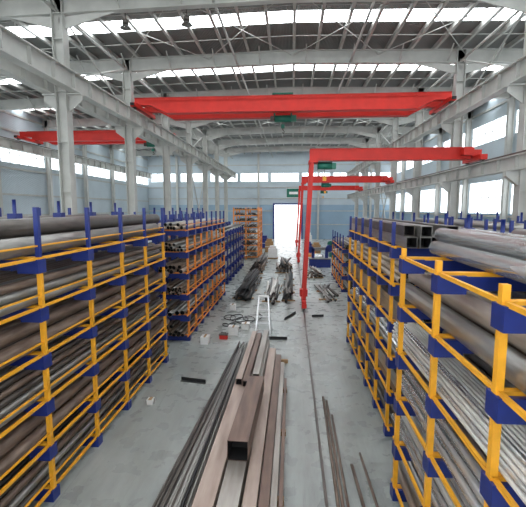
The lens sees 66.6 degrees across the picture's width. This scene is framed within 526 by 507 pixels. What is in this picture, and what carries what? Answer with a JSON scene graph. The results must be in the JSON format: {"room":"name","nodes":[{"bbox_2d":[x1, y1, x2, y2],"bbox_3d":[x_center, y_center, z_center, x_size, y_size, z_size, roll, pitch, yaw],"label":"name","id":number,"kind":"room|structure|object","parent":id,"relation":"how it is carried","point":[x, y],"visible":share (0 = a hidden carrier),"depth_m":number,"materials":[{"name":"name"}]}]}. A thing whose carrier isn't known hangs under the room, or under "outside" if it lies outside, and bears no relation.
{"room":"metal stock warehouse","nodes":[
{"label":"metal stock warehouse","id":0,"kind":"room"},
{"bbox_2d":[0,110,149,216],"bbox_3d":[-21.745,-5.498,32.245,0.300,13.718,70.000,0,6,4],"label":"wall","id":1,"kind":"structure","parent":0,"point":[26,184],"depth_m":38.85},
{"bbox_2d":[0,148,147,184],"bbox_3d":[-21.759,-4.651,32.846,0.100,9.100,69.080,0,6,4],"label":"window","id":2,"kind":"structure","parent":1,"relation":"in","point":[7,155],"depth_m":38.77,"materials":[{"name":"grey glass"}]},
{"bbox_2d":[28,239,408,506],"bbox_3d":[-1.748,1.579,31.583,40.400,0.200,70.400,0,6,4],"label":"floor","id":3,"kind":"structure","parent":0,"point":[140,447],"depth_m":9.91,"materials":[{"name":"concrete"}]},
{"bbox_2d":[0,169,3,216],"bbox_3d":[-21.346,-5.327,32.236,0.440,13.380,0.500,0,6,4],"label":"steel column","id":4,"kind":"structure","parent":3,"relation":"on","point":[1,197],"depth_m":32.34,"materials":[{"name":"white metal"}]},
{"bbox_2d":[0,136,152,178],"bbox_3d":[-20.809,-8.864,31.647,0.400,0.860,69.100,0,6,4],"label":"beam","id":5,"kind":"structure","parent":4,"relation":"attached to","point":[7,143],"depth_m":38.22,"materials":[{"name":"metal"}]},
{"bbox_2d":[43,120,53,214],"bbox_3d":[-20.840,-6.107,39.173,0.440,13.380,0.500,0,6,4],"label":"steel column","id":6,"kind":"structure","parent":3,"relation":"on","point":[48,160],"depth_m":39.02,"materials":[{"name":"white metal"}]},
{"bbox_2d":[42,0,83,214],"bbox_3d":[-8.495,-3.805,17.344,1.700,13.686,0.680,0,6,4],"label":"steel column","id":7,"kind":"structure","parent":3,"relation":"on","point":[62,101],"depth_m":17.07,"materials":[{"name":"white metal"}]},
{"bbox_2d":[0,199,169,506],"bbox_3d":[-5.077,1.574,7.564,3.130,5.180,12.886,0,6,4],"label":"rack","id":8,"kind":"object","parent":3,"relation":"on","point":[78,326],"visible":1,"depth_m":7.86,"materials":[{"name":"yellow metal"}]},
{"bbox_2d":[82,145,89,211],"bbox_3d":[-20.334,-6.888,46.111,0.440,13.380,0.500,0,6,4],"label":"steel column","id":9,"kind":"structure","parent":3,"relation":"on","point":[84,147],"depth_m":45.90,"materials":[{"name":"white metal"}]},
{"bbox_2d":[109,144,115,211],"bbox_3d":[-19.828,-7.668,53.049,0.440,13.380,0.500,0,6,4],"label":"steel column","id":10,"kind":"structure","parent":3,"relation":"on","point":[111,145],"depth_m":52.81,"materials":[{"name":"white metal"}]},
{"bbox_2d":[115,58,143,214],"bbox_3d":[-7.989,-4.586,24.282,1.700,13.686,0.680,0,6,4],"label":"steel column","id":11,"kind":"structure","parent":3,"relation":"on","point":[129,132],"depth_m":24.02,"materials":[{"name":"white metal"}]},
{"bbox_2d":[146,397,154,404],"bbox_3d":[-2.896,3.802,10.325,0.166,0.135,0.168,0,6,4],"label":"carton","id":12,"kind":"object","parent":3,"relation":"on","point":[150,400],"visible":1,"depth_m":10.25,"materials":[{"name":"white cardboard"}]},
{"bbox_2d":[155,93,177,237],"bbox_3d":[-7.483,-5.367,31.220,1.700,13.686,0.680,0,6,4],"label":"steel column","id":13,"kind":"structure","parent":3,"relation":"on","point":[165,149],"depth_m":30.99,"materials":[{"name":"white metal"}]},
{"bbox_2d":[0,56,223,174],"bbox_3d":[-8.092,-8.761,30.731,0.400,0.860,69.100,0,6,4],"label":"beam","id":14,"kind":"structure","parent":13,"relation":"on","point":[9,69],"depth_m":17.13,"materials":[{"name":"metal"}]},
{"bbox_2d":[14,130,175,154],"bbox_3d":[-14.108,-9.502,34.467,12.870,2.062,3.700,0,6,4],"label":"crane","id":15,"kind":"object","parent":14,"relation":"on","point":[81,137],"visible":0.6,"depth_m":33.64,"materials":[{"name":"red paint"}]},
{"bbox_2d":[0,24,236,178],"bbox_3d":[-6.895,-8.751,30.645,0.400,0.860,69.100,0,6,4],"label":"beam","id":16,"kind":"structure","parent":13,"relation":"on","point":[13,48],"depth_m":17.20,"materials":[{"name":"metal"}]},
{"bbox_2d":[130,91,456,132],"bbox_3d":[1.544,-8.286,23.977,18.120,2.132,3.700,0,6,4],"label":"crane","id":17,"kind":"object","parent":16,"relation":"on","point":[276,107],"visible":0.96,"depth_m":23.11,"materials":[{"name":"red paint"}]},
{"bbox_2d":[122,208,225,340],"bbox_3d":[-3.737,0.354,19.079,2.530,5.030,9.094,0,6,4],"label":"rack","id":18,"kind":"object","parent":3,"relation":"on","point":[192,251],"visible":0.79,"depth_m":16.31,"materials":[{"name":"metal"}]},
{"bbox_2d":[180,120,197,217],"bbox_3d":[-6.977,-6.147,38.157,1.700,13.686,0.680,0,6,4],"label":"steel column","id":19,"kind":"structure","parent":3,"relation":"on","point":[188,160],"depth_m":37.89,"materials":[{"name":"white metal"}]},
{"bbox_2d":[70,12,523,217],"bbox_3d":[1.993,-5.252,30.554,19.100,12.868,28.054,0,6,4],"label":"braces","id":20,"kind":"object","parent":19,"relation":"attached to","point":[521,15],"depth_m":20.05,"materials":[{"name":"white metal"}]},
{"bbox_2d":[181,377,205,383],"bbox_3d":[-2.032,3.678,11.588,0.775,0.100,0.105,2,7,15],"label":"bar","id":21,"kind":"object","parent":3,"relation":"on","point":[183,379],"visible":1,"depth_m":11.61,"materials":[{"name":"black metal"}]},
{"bbox_2d":[152,341,246,506],"bbox_3d":[-1.343,3.902,9.204,0.708,0.181,11.180,1,6,5],"label":"bundle","id":22,"kind":"object","parent":3,"relation":"on","point":[180,487],"visible":1,"depth_m":8.18,"materials":[{"name":"grey metal"}]},
{"bbox_2d":[197,129,212,217],"bbox_3d":[-6.471,-6.928,45.095,1.700,13.686,0.680,0,6,4],"label":"steel column","id":23,"kind":"structure","parent":3,"relation":"on","point":[204,166],"depth_m":44.87,"materials":[{"name":"white metal"}]},
{"bbox_2d":[200,334,209,344],"bbox_3d":[-2.158,3.207,14.946,0.291,0.285,0.378,0,6,4],"label":"carton","id":24,"kind":"object","parent":3,"relation":"on","point":[205,338],"visible":1,"depth_m":14.78,"materials":[{"name":"white cardboard"}]},
{"bbox_2d":[210,140,222,217],"bbox_3d":[-5.964,-7.708,52.033,1.700,13.686,0.680,0,6,4],"label":"steel column","id":25,"kind":"structure","parent":3,"relation":"on","point":[216,173],"depth_m":51.75,"materials":[{"name":"white metal"}]},
{"bbox_2d":[219,332,228,339],"bbox_3d":[-1.519,3.168,15.450,0.340,0.250,0.240,0,6,4],"label":"box","id":26,"kind":"object","parent":3,"relation":"on","point":[223,335],"visible":1,"depth_m":15.36,"materials":[{"name":"red paint"}]},
{"bbox_2d":[220,151,231,223],"bbox_3d":[-5.458,-8.489,58.971,1.700,13.686,0.680,0,6,4],"label":"steel column","id":27,"kind":"structure","parent":3,"relation":"on","point":[225,177],"depth_m":58.84,"materials":[{"name":"white metal"}]},
{"bbox_2d":[213,221,243,283],"bbox_3d":[-2.669,-0.374,30.610,1.370,3.900,9.572,0,6,4],"label":"rack","id":28,"kind":"object","parent":3,"relation":"on","point":[233,256],"visible":0.66,"depth_m":29.46,"materials":[{"name":"blue metal"}]},
{"bbox_2d":[230,303,235,309],"bbox_3d":[-1.497,2.652,19.880,0.291,0.285,0.294,0,6,4],"label":"carton","id":29,"kind":"object","parent":3,"relation":"on","point":[232,305],"visible":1,"depth_m":19.75,"materials":[{"name":"white cardboard"}]},
{"bbox_2d":[228,325,238,335],"bbox_3d":[-1.180,3.067,15.969,0.416,0.335,0.315,0,6,4],"label":"carton","id":30,"kind":"object","parent":3,"relation":"on","point":[233,330],"visible":0.98,"depth_m":15.83,"materials":[{"name":"white cardboard"}]},
{"bbox_2d":[224,314,261,323],"bbox_3d":[-0.939,2.954,18.159,1.797,0.061,1.606,0,6,4],"label":"coiled hose","id":31,"kind":"object","parent":3,"relation":"on","point":[235,319],"visible":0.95,"depth_m":18.09,"materials":[{"name":"black rubber"}]},
{"bbox_2d":[241,322,249,329],"bbox_3d":[-0.724,3.020,16.738,0.333,0.255,0.315,0,6,4],"label":"carton","id":32,"kind":"object","parent":3,"relation":"on","point":[244,325],"visible":1,"depth_m":16.60,"materials":[{"name":"white cardboard"}]},
{"bbox_2d":[232,269,261,300],"bbox_3d":[-0.910,1.806,25.486,1.268,0.713,7.976,0,6,4],"label":"pipes","id":33,"kind":"object","parent":3,"relation":"on","point":[245,291],"visible":1,"depth_m":23.69,"materials":[{"name":"black metal"}]},
{"bbox_2d":[233,207,261,258],"bbox_3d":[-1.509,-2.196,41.432,2.520,5.100,4.998,0,6,4],"label":"rack","id":34,"kind":"object","parent":3,"relation":"on","point":[250,241],"visible":0.91,"depth_m":39.44,"materials":[{"name":"metal"}]},
{"bbox_2d":[248,252,267,273],"bbox_3d":[-0.293,0.741,34.264,1.104,0.866,8.177,0,6,4],"label":"pipes","id":35,"kind":"object","parent":3,"relation":"on","point":[260,263],"visible":0.95,"depth_m":32.52,"materials":[{"name":"grey metal"}]},
{"bbox_2d":[255,295,271,335],"bbox_3d":[0.024,2.453,15.923,0.635,1.576,0.849,0,6,4],"label":"step ladder","id":36,"kind":"object","parent":3,"relation":"on","point":[259,296],"visible":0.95,"depth_m":15.73,"materials":[{"name":"metal"}]},
{"bbox_2d":[242,359,287,506],"bbox_3d":[-0.201,3.976,8.937,1.420,0.100,8.520,0,6,4],"label":"bearer","id":37,"kind":"object","parent":3,"relation":"on","point":[282,360],"visible":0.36,"depth_m":8.84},
{"bbox_2d":[191,330,286,506],"bbox_3d":[-0.205,3.651,9.052,1.420,0.510,11.102,0,6,4],"label":"tubes","id":38,"kind":"object","parent":37,"relation":"on","point":[222,483],"visible":0.92,"depth_m":7.79,"materials":[{"name":"brown metal"}]},
{"bbox_2d":[227,376,263,460],"bbox_3d":[-0.311,3.419,8.655,0.380,0.380,2.851,1,6,6],"label":"tube","id":39,"kind":"object","parent":38,"relation":"on","point":[240,439],"visible":1,"depth_m":7.96,"materials":[{"name":"brown metal"}]},
{"bbox_2d":[262,235,268,248],"bbox_3d":[0.224,-1.449,50.268,1.000,1.640,1.200,0,6,4],"label":"pallet","id":40,"kind":"object","parent":3,"relation":"on","point":[264,237],"visible":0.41,"depth_m":49.77,"materials":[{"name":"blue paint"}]},
{"bbox_2d":[265,239,272,251],"bbox_3d":[0.733,-0.934,46.253,1.000,1.515,1.200,0,6,4],"label":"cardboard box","id":41,"kind":"object","parent":3,"relation":"on","point":[269,242],"visible":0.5,"depth_m":45.73,"materials":[{"name":"brown cardboard"}]},
{"bbox_2d":[262,275,281,304],"bbox_3d":[0.581,2.073,24.026,1.060,0.508,6.605,0,6,4],"label":"pipes","id":42,"kind":"object","parent":3,"relation":"on","point":[272,289],"visible":0.96,"depth_m":23.16,"materials":[{"name":"metal"}]},
{"bbox_2d":[268,246,277,258],"bbox_3d":[0.997,-0.135,40.270,1.000,1.265,1.200,0,6,4],"label":"box","id":43,"kind":"object","parent":3,"relation":"on","point":[272,251],"visible":0.96,"depth_m":39.76,"materials":[{"name":"white plastic"}]},
{"bbox_2d":[269,336,286,339],"bbox_3d":[0.579,3.253,15.360,0.700,0.100,0.106,0,6,4],"label":"bar","id":44,"kind":"object","parent":3,"relation":"on","point":[270,337],"visible":0.89,"depth_m":15.40,"materials":[{"name":"black metal"}]},
{"bbox_2d":[275,257,292,272],"bbox_3d":[1.728,0.913,33.266,1.518,0.747,5.962,0,6,4],"label":"pipes","id":45,"kind":"object","parent":3,"relation":"on","point":[285,264],"visible":0.98,"depth_m":32.31,"materials":[{"name":"grey metal"}]},
{"bbox_2d":[281,269,294,302],"bbox_3d":[1.619,1.846,25.133,0.752,0.712,8.164,0,6,4],"label":"pipes","id":46,"kind":"object","parent":3,"relation":"on","point":[288,285],"visible":1,"depth_m":23.16,"materials":[{"name":"metal"}]},
{"bbox_2d":[284,311,295,319],"bbox_3d":[1.277,2.887,18.616,0.100,0.100,1.346,3,7,27],"label":"bar","id":47,"kind":"object","parent":3,"relation":"on","point":[293,313],"visible":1,"depth_m":18.59,"materials":[{"name":"black metal"}]},
{"bbox_2d":[296,247,327,506],"bbox_3d":[2.788,1.604,30.245,0.050,0.050,64.000,0,6,4],"label":"rail","id":48,"kind":"object","parent":3,"relation":"on","point":[314,400],"visible":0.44,"depth_m":9.14,"materials":[{"name":"metal"}]},
{"bbox_2d":[295,186,362,246],"bbox_3d":[8.530,-4.868,52.304,8.580,7.880,2.660,0,6,4],"label":"crane","id":49,"kind":"object","parent":48,"relation":"on","point":[322,189],"visible":0.95,"depth_m":51.78,"materials":[{"name":"red paint"}]},
{"bbox_2d":[296,176,393,262],"bbox_3d":[7.409,-3.140,36.942,8.580,7.880,2.660,0,6,4],"label":"crane","id":50,"kind":"object","parent":48,"relation":"on","point":[316,179],"visible":0.96,"depth_m":36.40,"materials":[{"name":"red paint"}]},
{"bbox_2d":[300,147,487,308],"bbox_3d":[6.180,-1.244,20.093,8.580,7.880,2.660,0,6,4],"label":"crane","id":51,"kind":"object","parent":48,"relation":"on","point":[323,157],"visible":0.99,"depth_m":19.59,"materials":[{"name":"red paint"}]},
{"bbox_2d":[307,266,324,278],"bbox_3d":[3.969,1.339,30.122,1.409,0.605,3.982,0,6,4],"label":"pipes","id":52,"kind":"object","parent":3,"relation":"on","point":[317,271],"visible":1,"depth_m":29.50,"materials":[{"name":"metal"}]},
{"bbox_2d":[312,242,320,253],"bbox_3d":[5.702,-0.496,42.913,1.000,1.390,1.200,0,6,4],"label":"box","id":53,"kind":"object","parent":3,"relation":"on","point":[315,244],"visible":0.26,"depth_m":42.39,"materials":[{"name":"brown cardboard"}]},
{"bbox_2d":[312,314,323,316],"bbox_3d":[2.546,2.894,18.556,0.568,0.100,0.105,-1,6,-6],"label":"bar","id":54,"kind":"object","parent":3,"relation":"on","point":[318,315],"visible":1,"depth_m":18.59,"materials":[{"name":"black metal"}]},
{"bbox_2d":[308,245,331,267],"bbox_3d":[4.992,0.038,35.887,2.200,1.900,3.950,0,6,4],"label":"machine","id":55,"kind":"object","parent":3,"relation":"on","point":[318,260],"visible":0.94,"depth_m":34.11,"materials":[{"name":"blue paint"}]},
{"bbox_2d":[314,283,338,302],"bbox_3d":[3.751,2.237,23.676,1.276,0.261,4.974,0,6,4],"label":"pipes","id":56,"kind":"object","parent":3,"relation":"on","point":[326,291],"visible":1,"depth_m":23.15,"materials":[{"name":"metal"}]},
{"bbox_2d":[327,241,336,259],"bbox_3d":[7.583,-0.557,41.180,2.200,1.900,3.950,0,6,4],"label":"machine","id":57,"kind":"object","parent":3,"relation":"on","point":[328,242],"visible":0.13,"depth_m":39.59,"materials":[{"name":"green paint"}]},
{"bbox_2d":[331,230,359,291],"bbox_3d":[6.488,0.212,26.829,3.130,3.580,7.171,0,6,4],"label":"rack","id":58,"kind":"object","parent":3,"relation":"on","point":[341,263],"visible":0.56,"depth_m":25.46,"materials":[{"name":"metal"}]},
{"bbox_2d":[351,147,359,217],"bbox_3d":[13.238,-8.343,57.624,1.190,13.696,0.680,0,6,4],"label":"steel column","id":59,"kind":"structure","parent":3,"relation":"on","point":[355,200],"depth_m":57.59,"materials":[{"name":"white metal"}]},
{"bbox_2d":[346,150,525,198],"bbox_3d":[11.008,-5.207,29.737,0.350,0.700,69.100,0,6,4],"label":"beam","id":60,"kind":"structure","parent":59,"relation":"attached to","point":[516,161],"depth_m":20.70,"materials":[{"name":"metal"}]},
{"bbox_2d":[359,138,368,217],"bbox_3d":[12.732,-7.562,50.686,1.190,13.696,0.680,0,6,4],"label":"steel column","id":61,"kind":"structure","parent":3,"relation":"on","point":[364,172],"depth_m":50.58,"materials":[{"name":"white metal"}]},
{"bbox_2d":[370,127,381,217],"bbox_3d":[12.225,-6.782,43.748,1.190,13.696,0.680,0,6,4],"label":"steel column","id":62,"kind":"structure","parent":3,"relation":"on","point":[377,165],"depth_m":43.50,"materials":[{"name":"white metal"}]},
{"bbox_2d":[384,117,398,218],"bbox_3d":[11.719,-6.001,36.810,1.190,13.696,0.680,0,6,4],"label":"steel column","id":63,"kind":"structure","parent":3,"relation":"on","point":[395,129],"depth_m":36.63,"materials":[{"name":"white metal"}]},
{"bbox_2d":[399,147,405,219],"bbox_3d":[19.875,-8.219,57.153,0.440,13.556,0.500,0,6,4],"label":"steel column","id":64,"kind":"structure","parent":3,"relation":"on","point":[403,162],"depth_m":57.05,"materials":[{"name":"white metal"}]},
{"bbox_2d":[406,87,424,220],"bbox_3d":[11.213,-5.221,29.872,1.190,13.696,0.680,0,6,4],"label":"steel column","id":65,"kind":"structure","parent":3,"relation":"on","point":[419,115],"depth_m":29.70,"materials":[{"name":"white metal"}]},
{"bbox_2d":[347,54,525,175],"bbox_3d":[10.858,-8.607,29.366,0.400,0.860,69.100,0,6,4],"label":"beam","id":66,"kind":"structure","parent":65,"relation":"on","point":[515,72],"depth_m":19.77,"materials":[{"name":"metal"}]},
{"bbox_2d":[346,212,513,436],"bbox_3d":[4.485,1.263,11.672,3.130,4.880,7.591,0,6,4],"label":"rack","id":67,"kind":"object","parent":3,"relation":"on","point":[373,270],"visible":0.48,"depth_m":10.00,"materials":[{"name":"yellow metal"}]},
{"bbox_2d":[434,127,442,217],"bbox_3d":[18.863,-6.658,43.278,0.440,13.556,0.500,0,6,4],"label":"steel column","id":68,"kind":"structure","parent":3,"relation":"on","point":[439,139],"depth_m":43.15,"materials":[{"name":"white metal"}]},
{"bbox_2d":[440,49,466,218],"bbox_3d":[10.707,-4.440,22.934,1.190,13.696,0.680,0,6,4],"label":"steel column","id":69,"kind":"structure","parent":3,"relation":"on","point":[454,128],"depth_m":22.63,"materials":[{"name":"white metal"}]},
{"bbox_2d":[390,219,525,506],"bbox_3d":[3.591,2.172,3.818,3.130,4.830,7.787,0,6,4],"label":"rack","id":70,"kind":"object","parent":3,"relation":"on","point":[463,443],"visible":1,"depth_m":4.91,"materials":[{"name":"yellow metal"}]},
{"bbox_2d":[461,112,471,217],"bbox_3d":[18.357,-5.877,36.340,0.440,13.556,0.500,0,6,4],"label":"steel column","id":71,"kind":"structure","parent":3,"relation":"on","point":[468,127],"depth_m":36.22,"materials":[{"name":"white metal"}]},
{"bbox_2d":[415,211,525,232],"bbox_3d":[8.124,1.063,13.446,3.130,4.880,11.685,0,6,4],"label":"rack","id":72,"kind":"object","parent":3,"relation":"on","point":[476,223],"visible":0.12,"depth_m":12.93,"materials":[{"name":"blue metal"}]},
{"bbox_2d":[500,94,515,221],"bbox_3d":[17.851,-5.097,29.402,0.440,13.556,0.500,0,6,4],"label":"steel column","id":73,"kind":"structure","parent":3,"relation":"on","point":[511,101],"depth_m":29.07,"materials":[{"name":"white metal"}]},
{"bbox_2d":[503,17,525,222],"bbox_3d":[10.201,-3.659,15.996,1.190,13.696,0.680,0,6,4],"label":"steel column","id":74,"kind":"structure","parent":3,"relation":"on","point":[517,90],"depth_m":15.94,"materials":[{"name":"white metal"}]},
{"bbox_2d":[0,0,524,150],"bbox_3d":[-1.748,-12.396,30.010,40.400,0.592,70.400,0,6,4],"label":"ceiling","id":75,"kind":"structure","parent":0,"point":[382,27],"depth_m":22.24,"materials":[{"name":"grey metal"}]},
{"bbox_2d":[0,8,525,109],"bbox_3d":[-1.748,-12.396,30.010,40.400,0.592,64.200,0,6,4],"label":"skylight panels","id":76,"kind":"object","parent":75,"relation":"attached to","point":[452,14],"visible":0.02,"depth_m":19.55,"materials":[{"name":"grey plastic"}]},
{"bbox_2d":[0,0,525,158],"bbox_3d":[-1.748,-11.959,30.060,40.001,1.314,70.000,0,6,4],"label":"roof","id":77,"kind":"structure","parent":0,"point":[510,23],"depth_m":21.35,"materials":[{"name":"white metal"}]},
{"bbox_2d":[120,13,131,30],"bbox_3d":[-5.738,-9.736,16.677,0.480,0.670,0.473,0,6,4],"label":"lamp","id":78,"kind":"object","parent":77,"relation":"hanging from","point":[125,26],"visible":0.99,"depth_m":16.69,"materials":[{"name":"metal"}]},
{"bbox_2d":[181,9,192,27],"bbox_3d":[-3.145,-9.772,16.484,0.480,0.670,0.473,0,6,4],"label":"lamp","id":79,"kind":"object","parent":77,"relation":"hanging from","point":[186,23],"visible":0.98,"depth_m":16.48,"materials":[{"name":"metal"}]},
{"bbox_2d":[0,0,525,156],"bbox_3d":[-1.748,-11.603,30.100,40.016,1.550,57.937,0,6,4],"label":"rafters","id":80,"kind":"object","parent":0,"point":[77,12],"depth_m":23.17,"materials":[{"name":"white metal"}]},
{"bbox_2d":[147,151,390,238],"bbox_3d":[0.786,-9.484,65.517,40.000,14.200,0.300,0,6,4],"label":"wall","id":81,"kind":"structure","parent":0,"point":[335,210],"depth_m":65.30,"materials":[{"name":"metal"}]},
{"bbox_2d":[151,173,389,181],"bbox_3d":[1.040,-12.419,65.219,39.500,1.300,0.120,0,6,4],"label":"window","id":82,"kind":"structure","parent":81,"relation":"in","point":[243,176],"depth_m":65.36,"materials":[{"name":"grey glass"}]},
{"bbox_2d":[175,154,372,238],"bbox_3d":[1.509,-9.244,65.138,31.800,13.808,0.400,0,6,4],"label":"trim","id":83,"kind":"structure","parent":81,"relation":"attached to","point":[176,157],"depth_m":64.93,"materials":[{"name":"grey metal"}]},
{"bbox_2d":[273,203,302,238],"bbox_3d":[4.068,-5.293,65.613,4.900,5.850,0.150,0,6,4],"label":"door","id":84,"kind":"structure","parent":81,"relation":"in","point":[273,203],"depth_m":65.41,"materials":[{"name":"blue paint"}]},
{"bbox_2d":[286,188,300,197],"bbox_3d":[4.957,-9.819,64.922,2.400,1.600,0.160,0,6,4],"label":"sign board","id":85,"kind":"object","parent":81,"relation":"attached to","point":[291,192],"visible":0.88,"depth_m":64.88,"materials":[{"name":"green paint"}]},
{"bbox_2d":[395,99,519,222],"bbox_3d":[18.250,-5.264,29.354,0.300,13.898,70.000,0,6,4],"label":"wall","id":86,"kind":"structure","parent":0,"point":[494,109],"depth_m":34.22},
{"bbox_2d":[396,110,518,213],"bbox_3d":[18.336,-6.662,29.695,0.100,7.400,69.080,0,6,4],"label":"window","id":87,"kind":"structure","parent":86,"relation":"in","point":[484,197],"depth_m":34.53,"materials":[{"name":"grey glass"}]},
{"label":"outside","id":88,"kind":"structure","parent":0,"visible":0},
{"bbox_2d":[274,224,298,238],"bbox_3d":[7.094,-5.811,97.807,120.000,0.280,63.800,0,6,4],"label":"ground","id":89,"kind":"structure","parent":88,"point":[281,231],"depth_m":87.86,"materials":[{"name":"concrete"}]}
]}

